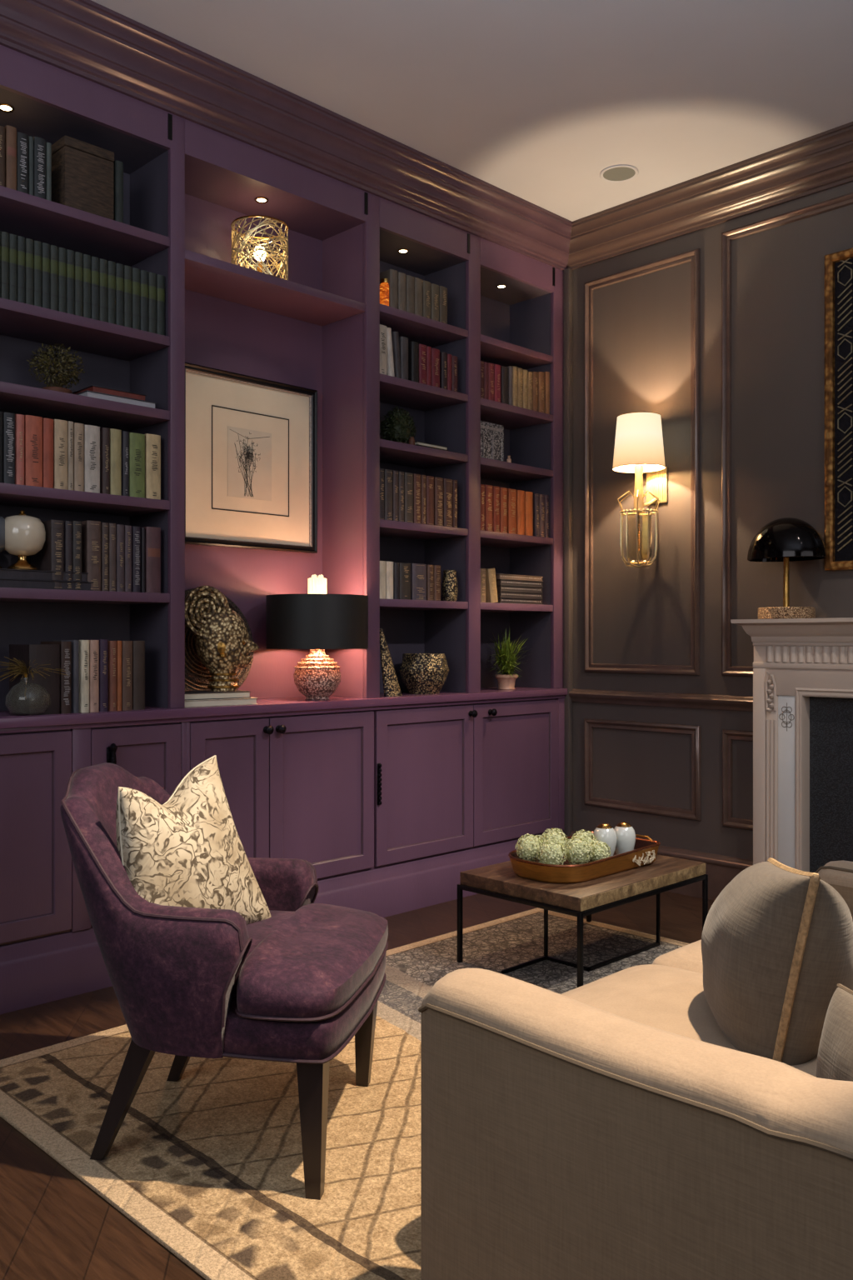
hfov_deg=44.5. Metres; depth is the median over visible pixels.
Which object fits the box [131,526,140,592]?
book
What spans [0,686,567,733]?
countertop
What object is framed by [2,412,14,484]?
book
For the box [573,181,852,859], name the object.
wall
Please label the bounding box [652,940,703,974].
seat cushion
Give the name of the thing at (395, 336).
book
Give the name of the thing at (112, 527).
book
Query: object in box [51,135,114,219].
decorative box
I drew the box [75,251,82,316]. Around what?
book
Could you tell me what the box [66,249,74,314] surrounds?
book
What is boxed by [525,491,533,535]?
book
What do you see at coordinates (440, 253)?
bookshelf
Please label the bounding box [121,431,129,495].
book
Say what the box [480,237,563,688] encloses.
bookshelf
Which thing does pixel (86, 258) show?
book
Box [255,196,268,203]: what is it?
recessed light
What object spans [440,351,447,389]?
book
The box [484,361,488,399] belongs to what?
book
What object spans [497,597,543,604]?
book
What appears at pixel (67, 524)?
book
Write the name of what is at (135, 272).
book
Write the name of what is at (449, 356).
book
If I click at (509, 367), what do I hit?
book
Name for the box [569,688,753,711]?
trim
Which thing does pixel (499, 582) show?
book
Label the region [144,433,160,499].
book
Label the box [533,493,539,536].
book
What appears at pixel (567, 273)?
trim
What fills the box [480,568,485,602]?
book
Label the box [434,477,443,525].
book
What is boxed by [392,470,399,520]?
book
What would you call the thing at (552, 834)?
hydrangea
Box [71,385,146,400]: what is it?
book
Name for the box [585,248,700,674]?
trim
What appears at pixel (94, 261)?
book
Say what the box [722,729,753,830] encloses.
trim
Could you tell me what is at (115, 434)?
book
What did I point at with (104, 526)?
book
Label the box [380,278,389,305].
jar
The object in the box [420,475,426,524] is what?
book
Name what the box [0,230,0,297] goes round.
book
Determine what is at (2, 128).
book
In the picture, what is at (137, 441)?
book
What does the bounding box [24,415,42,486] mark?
book
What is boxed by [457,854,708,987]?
coffee table
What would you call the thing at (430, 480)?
book
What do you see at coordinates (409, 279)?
book
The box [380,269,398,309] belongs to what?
book
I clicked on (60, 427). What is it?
book
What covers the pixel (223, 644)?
bust sculpture
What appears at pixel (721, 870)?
baseboard
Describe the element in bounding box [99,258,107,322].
book
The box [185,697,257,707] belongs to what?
book
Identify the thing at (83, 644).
book
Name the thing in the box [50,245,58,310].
book
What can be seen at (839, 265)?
framed artwork
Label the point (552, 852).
hydrangea
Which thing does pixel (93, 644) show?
book
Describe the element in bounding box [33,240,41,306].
book
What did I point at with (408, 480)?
book
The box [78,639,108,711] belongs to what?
book
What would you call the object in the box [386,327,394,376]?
book
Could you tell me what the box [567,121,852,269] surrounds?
trim
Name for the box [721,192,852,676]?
trim
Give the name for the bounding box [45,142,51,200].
book
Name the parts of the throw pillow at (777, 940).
braid trim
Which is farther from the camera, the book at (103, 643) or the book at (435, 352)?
the book at (435, 352)
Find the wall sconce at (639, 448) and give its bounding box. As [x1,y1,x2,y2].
[612,411,667,567]
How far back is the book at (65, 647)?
3.54 m
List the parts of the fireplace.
panel, frieze rail, frieze rail, moulding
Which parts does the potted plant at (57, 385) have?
pot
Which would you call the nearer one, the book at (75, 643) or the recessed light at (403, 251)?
the book at (75, 643)
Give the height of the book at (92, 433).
0.235 m
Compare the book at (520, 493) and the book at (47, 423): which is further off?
the book at (520, 493)
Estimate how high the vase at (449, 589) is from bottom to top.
0.148 m
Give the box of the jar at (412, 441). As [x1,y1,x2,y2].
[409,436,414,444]
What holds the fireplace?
on the floor
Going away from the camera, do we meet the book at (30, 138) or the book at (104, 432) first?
the book at (30, 138)
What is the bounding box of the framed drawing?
[185,362,317,553]
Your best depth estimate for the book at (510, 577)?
5.21 m
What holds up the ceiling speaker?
attached to the ceiling
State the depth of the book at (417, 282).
4.71 m
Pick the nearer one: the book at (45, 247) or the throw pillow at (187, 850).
the throw pillow at (187, 850)
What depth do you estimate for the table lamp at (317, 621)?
4.20 m
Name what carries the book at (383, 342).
on the bookshelf at (440, 253)
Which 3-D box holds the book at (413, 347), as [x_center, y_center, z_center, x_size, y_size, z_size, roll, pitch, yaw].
[-0.105,-1.251,4.763,0.043,0.188,0.167,0,0,-45]
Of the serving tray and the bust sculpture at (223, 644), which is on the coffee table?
the serving tray
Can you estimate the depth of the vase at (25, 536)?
3.45 m
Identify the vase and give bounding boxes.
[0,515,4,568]
[0,656,68,715]
[5,510,45,569]
[400,653,449,694]
[441,570,458,601]
[592,823,616,857]
[614,821,635,854]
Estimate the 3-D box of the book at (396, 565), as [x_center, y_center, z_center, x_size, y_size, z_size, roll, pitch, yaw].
[-0.187,-0.262,4.683,0.029,0.163,0.167,0,0,-45]
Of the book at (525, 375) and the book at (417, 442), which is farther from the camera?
the book at (525, 375)
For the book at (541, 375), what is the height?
0.215 m
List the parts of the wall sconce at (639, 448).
lamp shade, arm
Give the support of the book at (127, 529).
on the bookshelf at (50, 102)
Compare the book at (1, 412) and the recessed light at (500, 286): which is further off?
the recessed light at (500, 286)
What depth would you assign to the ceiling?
3.82 m
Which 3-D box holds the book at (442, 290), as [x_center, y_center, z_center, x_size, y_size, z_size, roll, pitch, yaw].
[0.025,-1.549,4.891,0.050,0.178,0.168,0,0,-45]
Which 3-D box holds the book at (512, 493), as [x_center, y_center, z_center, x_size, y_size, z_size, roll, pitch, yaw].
[0.374,-0.637,5.235,0.061,0.226,0.169,0,0,-45]
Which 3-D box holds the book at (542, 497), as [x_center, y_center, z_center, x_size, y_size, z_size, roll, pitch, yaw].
[0.539,-0.635,5.398,0.040,0.222,0.169,0,0,-45]
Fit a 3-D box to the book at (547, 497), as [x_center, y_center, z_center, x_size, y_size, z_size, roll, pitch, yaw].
[0.567,-0.635,5.425,0.029,0.222,0.169,0,0,-45]
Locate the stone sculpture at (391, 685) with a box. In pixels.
[380,628,402,696]
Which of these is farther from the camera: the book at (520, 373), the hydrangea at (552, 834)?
the book at (520, 373)
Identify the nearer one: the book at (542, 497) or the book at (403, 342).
the book at (403, 342)
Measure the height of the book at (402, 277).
0.177 m
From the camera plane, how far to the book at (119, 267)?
3.68 m
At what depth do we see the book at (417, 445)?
4.81 m
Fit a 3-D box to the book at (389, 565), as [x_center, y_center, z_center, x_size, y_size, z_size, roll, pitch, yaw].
[-0.216,-0.263,4.654,0.041,0.166,0.167,0,0,-45]
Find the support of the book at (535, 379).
on the bookshelf at (522, 322)
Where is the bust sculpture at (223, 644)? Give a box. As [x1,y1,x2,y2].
[185,585,259,691]
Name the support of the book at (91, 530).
on the bookshelf at (50, 102)
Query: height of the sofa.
0.750 m
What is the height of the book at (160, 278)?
0.225 m
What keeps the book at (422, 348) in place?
on the bookshelf at (440, 253)
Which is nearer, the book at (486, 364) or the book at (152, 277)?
the book at (152, 277)
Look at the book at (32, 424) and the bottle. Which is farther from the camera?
the bottle
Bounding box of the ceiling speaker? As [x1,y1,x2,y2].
[600,165,639,182]
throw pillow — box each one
[115,755,271,924]
[701,857,852,1065]
[815,983,852,1081]
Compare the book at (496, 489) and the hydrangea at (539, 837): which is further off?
the book at (496, 489)
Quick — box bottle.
[506,455,511,462]
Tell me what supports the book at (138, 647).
on the countertop
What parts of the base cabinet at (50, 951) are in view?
panel, door, pull handle, door, panel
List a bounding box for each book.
[0,125,4,186]
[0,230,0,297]
[0,231,9,299]
[0,411,2,482]
[0,568,88,581]
[0,578,93,590]
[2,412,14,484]
[4,125,16,189]
[9,233,17,301]
[9,644,59,714]
[15,414,24,484]
[16,131,28,194]
[17,235,25,303]
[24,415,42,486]
[25,238,33,304]
[28,135,33,195]
[30,520,64,589]
[33,136,45,199]
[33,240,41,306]
[40,641,71,713]
[41,242,49,309]
[42,418,53,488]
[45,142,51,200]
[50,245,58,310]
[52,640,79,713]
[53,419,67,489]
[58,247,66,312]
[64,520,72,589]
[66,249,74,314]
[67,420,73,489]
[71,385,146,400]
[71,520,81,589]
[73,422,84,491]
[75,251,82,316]
[76,390,156,408]
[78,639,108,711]
[79,640,89,712]
[81,520,100,590]
[82,254,90,318]
[84,425,99,493]
[89,640,99,712]
[90,256,99,319]
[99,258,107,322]
[100,427,109,494]
[100,522,108,590]
[107,260,115,324]
[108,523,115,591]
[108,640,116,710]
[110,428,121,495]
[113,160,123,223]
[115,263,124,325]
[115,524,124,591]
[116,640,121,710]
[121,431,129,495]
[121,640,132,710]
[124,265,132,327]
[124,525,131,591]
[129,432,144,498]
[131,267,139,329]
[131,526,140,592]
[132,640,144,709]
[140,270,148,331]
[140,527,144,592]
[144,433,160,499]
[144,526,160,593]
[148,272,156,333]
[156,274,164,335]
[185,690,250,699]
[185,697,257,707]
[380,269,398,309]
[380,324,387,374]
[380,468,384,519]
[380,560,385,598]
[384,469,392,520]
[385,561,393,599]
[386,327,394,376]
[391,331,401,378]
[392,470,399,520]
[393,562,399,599]
[398,272,405,310]
[398,471,404,521]
[399,336,408,379]
[399,562,410,599]
[404,472,413,522]
[405,275,414,314]
[408,341,419,382]
[410,563,426,599]
[413,474,420,523]
[414,277,422,316]
[415,440,448,449]
[416,445,448,450]
[419,344,426,384]
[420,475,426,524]
[422,280,430,319]
[425,475,434,524]
[426,346,431,385]
[426,565,434,600]
[430,283,439,321]
[431,348,439,387]
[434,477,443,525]
[434,565,440,600]
[439,285,447,324]
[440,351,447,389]
[443,478,452,527]
[447,354,451,390]
[451,355,457,391]
[452,480,457,527]
[480,360,484,398]
[480,484,485,530]
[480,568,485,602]
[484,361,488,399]
[485,485,493,531]
[485,568,498,602]
[488,362,494,400]
[493,485,499,532]
[494,364,500,402]
[495,574,543,581]
[495,579,543,587]
[496,585,543,593]
[497,591,543,599]
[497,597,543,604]
[500,365,509,404]
[500,487,507,533]
[506,365,512,404]
[507,488,516,534]
[512,365,518,406]
[516,490,524,534]
[517,367,523,407]
[522,369,528,409]
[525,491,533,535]
[527,371,533,409]
[531,371,538,411]
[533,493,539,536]
[536,371,544,413]
[539,494,544,537]
[543,371,549,414]
[545,495,549,537]
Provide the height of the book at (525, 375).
0.203 m
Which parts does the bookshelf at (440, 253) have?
panel, panel, shelf, shelf, shelf, shelf, shelf, panel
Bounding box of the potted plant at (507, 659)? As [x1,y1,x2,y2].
[489,629,531,689]
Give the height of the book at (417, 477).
0.226 m
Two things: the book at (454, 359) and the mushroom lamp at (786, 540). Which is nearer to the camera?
the mushroom lamp at (786, 540)
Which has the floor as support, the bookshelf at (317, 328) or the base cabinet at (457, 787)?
the base cabinet at (457, 787)
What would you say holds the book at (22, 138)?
on the bookshelf at (50, 102)
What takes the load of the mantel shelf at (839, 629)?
attached to the fireplace
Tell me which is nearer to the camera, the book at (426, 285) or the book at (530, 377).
the book at (426, 285)
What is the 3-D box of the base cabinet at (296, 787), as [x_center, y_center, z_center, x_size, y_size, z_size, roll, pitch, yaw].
[-0.652,0.750,4.253,0.927,0.900,0.376,0,0,-45]
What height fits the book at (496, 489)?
0.226 m
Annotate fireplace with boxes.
[730,617,852,872]
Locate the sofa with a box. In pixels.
[418,860,852,1279]
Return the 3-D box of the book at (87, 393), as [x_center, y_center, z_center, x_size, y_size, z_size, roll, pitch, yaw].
[-1.135,-0.848,3.746,0.270,0.026,0.170,0,0,-45]
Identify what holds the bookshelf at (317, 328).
on the countertop
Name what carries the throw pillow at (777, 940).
on the sofa
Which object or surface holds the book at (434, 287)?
on the bookshelf at (440, 253)
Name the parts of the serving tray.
handle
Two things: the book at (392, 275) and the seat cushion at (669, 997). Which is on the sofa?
the seat cushion at (669, 997)
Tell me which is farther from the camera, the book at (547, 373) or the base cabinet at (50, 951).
the book at (547, 373)
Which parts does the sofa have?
arm, arm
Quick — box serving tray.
[508,830,660,883]
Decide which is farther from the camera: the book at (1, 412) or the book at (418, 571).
the book at (418, 571)
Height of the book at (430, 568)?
0.164 m
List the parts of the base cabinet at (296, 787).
door, panel, knob, knob, door, panel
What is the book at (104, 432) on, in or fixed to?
on the bookshelf at (50, 102)
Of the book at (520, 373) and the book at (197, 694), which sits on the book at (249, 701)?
the book at (197, 694)
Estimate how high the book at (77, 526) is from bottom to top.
0.237 m
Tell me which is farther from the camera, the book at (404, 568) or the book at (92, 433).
the book at (404, 568)
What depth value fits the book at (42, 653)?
3.50 m
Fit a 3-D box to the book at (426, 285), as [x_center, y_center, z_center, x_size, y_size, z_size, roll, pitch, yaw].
[-0.052,-1.548,4.816,0.049,0.177,0.168,0,0,-45]
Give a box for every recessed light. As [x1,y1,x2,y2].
[0,103,14,112]
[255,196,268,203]
[397,248,409,254]
[495,284,507,289]
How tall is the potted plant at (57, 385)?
0.201 m
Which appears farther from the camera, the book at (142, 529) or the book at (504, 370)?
the book at (504, 370)
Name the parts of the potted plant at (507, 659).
pot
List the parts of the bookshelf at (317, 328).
panel, panel, shelf, panel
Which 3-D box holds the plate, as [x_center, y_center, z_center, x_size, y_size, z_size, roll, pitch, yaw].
[-0.881,0.017,4.158,0.456,0.452,0.090,0,0,-45]
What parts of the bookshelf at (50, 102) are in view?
panel, panel, shelf, shelf, shelf, shelf, shelf, panel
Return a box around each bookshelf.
[0,45,184,710]
[185,119,379,699]
[380,197,480,692]
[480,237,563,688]
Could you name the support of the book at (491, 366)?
on the bookshelf at (522, 322)
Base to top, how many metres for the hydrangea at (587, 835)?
0.140 m
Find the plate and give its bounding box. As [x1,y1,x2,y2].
[185,588,254,690]
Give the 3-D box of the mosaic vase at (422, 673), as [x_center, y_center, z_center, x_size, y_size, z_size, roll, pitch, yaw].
[-0.009,0.157,4.865,0.232,0.187,0.229,0,0,-45]
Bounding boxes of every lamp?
[230,215,288,279]
[265,574,368,700]
[747,517,827,619]
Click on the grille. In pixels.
(611, 173)
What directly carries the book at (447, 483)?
on the bookshelf at (440, 253)
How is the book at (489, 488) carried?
on the bookshelf at (522, 322)
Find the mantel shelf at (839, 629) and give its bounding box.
[730,617,852,642]
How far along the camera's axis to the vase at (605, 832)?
3.90 m
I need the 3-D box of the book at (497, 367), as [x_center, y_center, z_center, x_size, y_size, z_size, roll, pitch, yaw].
[0.295,-1.252,5.157,0.045,0.190,0.168,0,0,-45]
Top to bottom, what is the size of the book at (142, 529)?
0.234 m
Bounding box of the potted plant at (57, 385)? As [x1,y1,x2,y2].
[26,341,85,393]
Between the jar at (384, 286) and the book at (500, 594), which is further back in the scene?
the book at (500, 594)
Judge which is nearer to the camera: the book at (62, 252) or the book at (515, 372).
the book at (62, 252)
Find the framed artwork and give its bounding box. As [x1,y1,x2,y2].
[825,247,852,570]
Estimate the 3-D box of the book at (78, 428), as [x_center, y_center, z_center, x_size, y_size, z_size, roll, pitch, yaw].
[-1.249,-0.626,3.635,0.035,0.236,0.168,0,0,-45]
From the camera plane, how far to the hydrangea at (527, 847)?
3.77 m
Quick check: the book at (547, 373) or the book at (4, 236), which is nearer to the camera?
the book at (4, 236)
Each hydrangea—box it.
[515,833,542,861]
[533,835,544,860]
[536,839,567,864]
[540,828,568,850]
[564,835,593,864]
[570,829,597,845]
[589,840,610,861]
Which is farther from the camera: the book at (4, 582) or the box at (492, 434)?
the box at (492, 434)
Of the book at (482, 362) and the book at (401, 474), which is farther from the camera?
the book at (482, 362)
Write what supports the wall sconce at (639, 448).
attached to the wall
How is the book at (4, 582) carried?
on the bookshelf at (50, 102)
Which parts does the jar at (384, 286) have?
lid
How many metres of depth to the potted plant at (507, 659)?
5.23 m
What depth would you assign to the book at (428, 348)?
4.76 m
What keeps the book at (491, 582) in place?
on the bookshelf at (522, 322)
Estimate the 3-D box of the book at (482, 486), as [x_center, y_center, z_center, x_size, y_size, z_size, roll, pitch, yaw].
[0.215,-0.637,5.079,0.037,0.226,0.169,0,0,-45]
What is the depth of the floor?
2.33 m
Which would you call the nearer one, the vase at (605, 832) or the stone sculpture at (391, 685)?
the vase at (605, 832)
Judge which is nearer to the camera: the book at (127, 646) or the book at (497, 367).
the book at (127, 646)
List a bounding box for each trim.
[0,0,572,270]
[563,268,573,836]
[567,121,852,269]
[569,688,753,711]
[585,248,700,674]
[585,718,701,820]
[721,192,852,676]
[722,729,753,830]
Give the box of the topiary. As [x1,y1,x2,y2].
[380,405,417,444]
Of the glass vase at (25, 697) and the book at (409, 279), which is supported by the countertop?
the glass vase at (25, 697)
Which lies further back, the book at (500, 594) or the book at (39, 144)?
the book at (500, 594)
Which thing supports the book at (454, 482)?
on the bookshelf at (440, 253)
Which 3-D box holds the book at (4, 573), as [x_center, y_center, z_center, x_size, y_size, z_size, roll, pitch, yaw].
[-1.366,-0.216,3.532,0.373,0.032,0.185,0,0,-45]
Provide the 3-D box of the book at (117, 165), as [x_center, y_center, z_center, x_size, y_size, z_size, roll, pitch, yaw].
[-1.147,-1.587,3.768,0.032,0.240,0.152,0,0,-45]
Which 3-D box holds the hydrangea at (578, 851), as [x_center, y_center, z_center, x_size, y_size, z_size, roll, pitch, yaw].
[0.547,0.775,3.762,0.109,0.136,0.110,0,0,-45]
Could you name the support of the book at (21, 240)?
on the bookshelf at (50, 102)
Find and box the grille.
[603,166,635,180]
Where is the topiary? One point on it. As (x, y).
(397, 428)
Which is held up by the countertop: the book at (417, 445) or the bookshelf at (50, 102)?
the bookshelf at (50, 102)
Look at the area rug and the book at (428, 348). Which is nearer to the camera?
the area rug
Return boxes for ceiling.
[91,0,852,221]
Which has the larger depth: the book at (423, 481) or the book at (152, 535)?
the book at (423, 481)
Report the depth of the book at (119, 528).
3.68 m
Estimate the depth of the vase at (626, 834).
3.94 m
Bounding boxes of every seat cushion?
[232,903,388,1017]
[561,964,818,1076]
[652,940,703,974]
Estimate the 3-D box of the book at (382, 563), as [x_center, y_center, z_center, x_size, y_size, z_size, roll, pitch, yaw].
[-0.251,-0.263,4.620,0.047,0.166,0.167,0,0,-45]
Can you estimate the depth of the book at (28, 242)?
3.45 m
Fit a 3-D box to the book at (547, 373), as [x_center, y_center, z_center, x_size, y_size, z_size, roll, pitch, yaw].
[0.579,-1.270,5.438,0.056,0.225,0.167,0,0,-45]
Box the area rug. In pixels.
[0,907,690,1279]
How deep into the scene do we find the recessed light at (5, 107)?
3.50 m
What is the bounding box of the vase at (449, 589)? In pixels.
[441,570,458,601]
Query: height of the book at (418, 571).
0.166 m
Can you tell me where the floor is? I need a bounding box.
[0,891,714,1279]
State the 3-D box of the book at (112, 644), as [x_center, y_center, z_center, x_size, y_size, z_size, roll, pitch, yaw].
[-1.158,0.127,3.725,0.026,0.247,0.168,0,0,-45]
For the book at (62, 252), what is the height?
0.225 m
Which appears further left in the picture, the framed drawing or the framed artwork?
the framed drawing
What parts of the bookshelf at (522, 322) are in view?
panel, panel, shelf, shelf, shelf, shelf, shelf, panel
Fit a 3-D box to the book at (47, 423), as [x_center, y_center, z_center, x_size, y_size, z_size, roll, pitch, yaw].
[-1.327,-0.626,3.559,0.035,0.236,0.167,0,0,-45]
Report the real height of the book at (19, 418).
0.235 m
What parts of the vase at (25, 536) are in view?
globe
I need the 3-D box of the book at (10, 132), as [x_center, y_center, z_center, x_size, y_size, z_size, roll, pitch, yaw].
[-1.415,-1.575,3.471,0.034,0.215,0.168,0,0,-45]
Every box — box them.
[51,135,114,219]
[480,420,504,461]
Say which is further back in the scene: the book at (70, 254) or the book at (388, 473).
the book at (388, 473)
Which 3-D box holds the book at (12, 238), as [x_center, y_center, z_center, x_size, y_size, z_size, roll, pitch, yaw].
[-1.411,-1.218,3.475,0.026,0.225,0.168,0,0,-45]
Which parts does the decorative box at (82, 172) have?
lid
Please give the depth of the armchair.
2.29 m
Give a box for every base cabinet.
[0,721,186,1014]
[186,710,375,913]
[372,698,564,917]
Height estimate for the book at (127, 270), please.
0.225 m
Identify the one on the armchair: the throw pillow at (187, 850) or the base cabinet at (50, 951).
the throw pillow at (187, 850)
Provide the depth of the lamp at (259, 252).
4.14 m
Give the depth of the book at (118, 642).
3.68 m
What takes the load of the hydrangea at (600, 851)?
in the serving tray
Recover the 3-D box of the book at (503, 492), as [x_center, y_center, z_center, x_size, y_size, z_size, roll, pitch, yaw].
[0.328,-0.636,5.189,0.051,0.225,0.169,0,0,-45]
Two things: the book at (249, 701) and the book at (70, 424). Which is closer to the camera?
the book at (70, 424)
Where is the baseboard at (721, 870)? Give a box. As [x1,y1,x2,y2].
[570,830,753,900]
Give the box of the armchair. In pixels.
[60,762,388,1199]
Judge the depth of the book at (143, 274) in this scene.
3.75 m
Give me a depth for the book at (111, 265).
3.66 m
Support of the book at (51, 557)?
on the bookshelf at (50, 102)
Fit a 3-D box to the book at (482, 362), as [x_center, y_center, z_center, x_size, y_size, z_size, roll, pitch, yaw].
[0.212,-1.250,5.075,0.029,0.186,0.169,0,0,-45]
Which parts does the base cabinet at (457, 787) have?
door, panel, knob, knob, door, panel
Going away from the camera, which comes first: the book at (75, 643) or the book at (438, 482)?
the book at (75, 643)
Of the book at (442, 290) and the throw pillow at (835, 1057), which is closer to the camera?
the throw pillow at (835, 1057)
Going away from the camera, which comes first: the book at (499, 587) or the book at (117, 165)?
the book at (117, 165)
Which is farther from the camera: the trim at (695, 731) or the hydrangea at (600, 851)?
the trim at (695, 731)
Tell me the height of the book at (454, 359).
0.174 m
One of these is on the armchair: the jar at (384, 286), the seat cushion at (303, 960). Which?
the seat cushion at (303, 960)

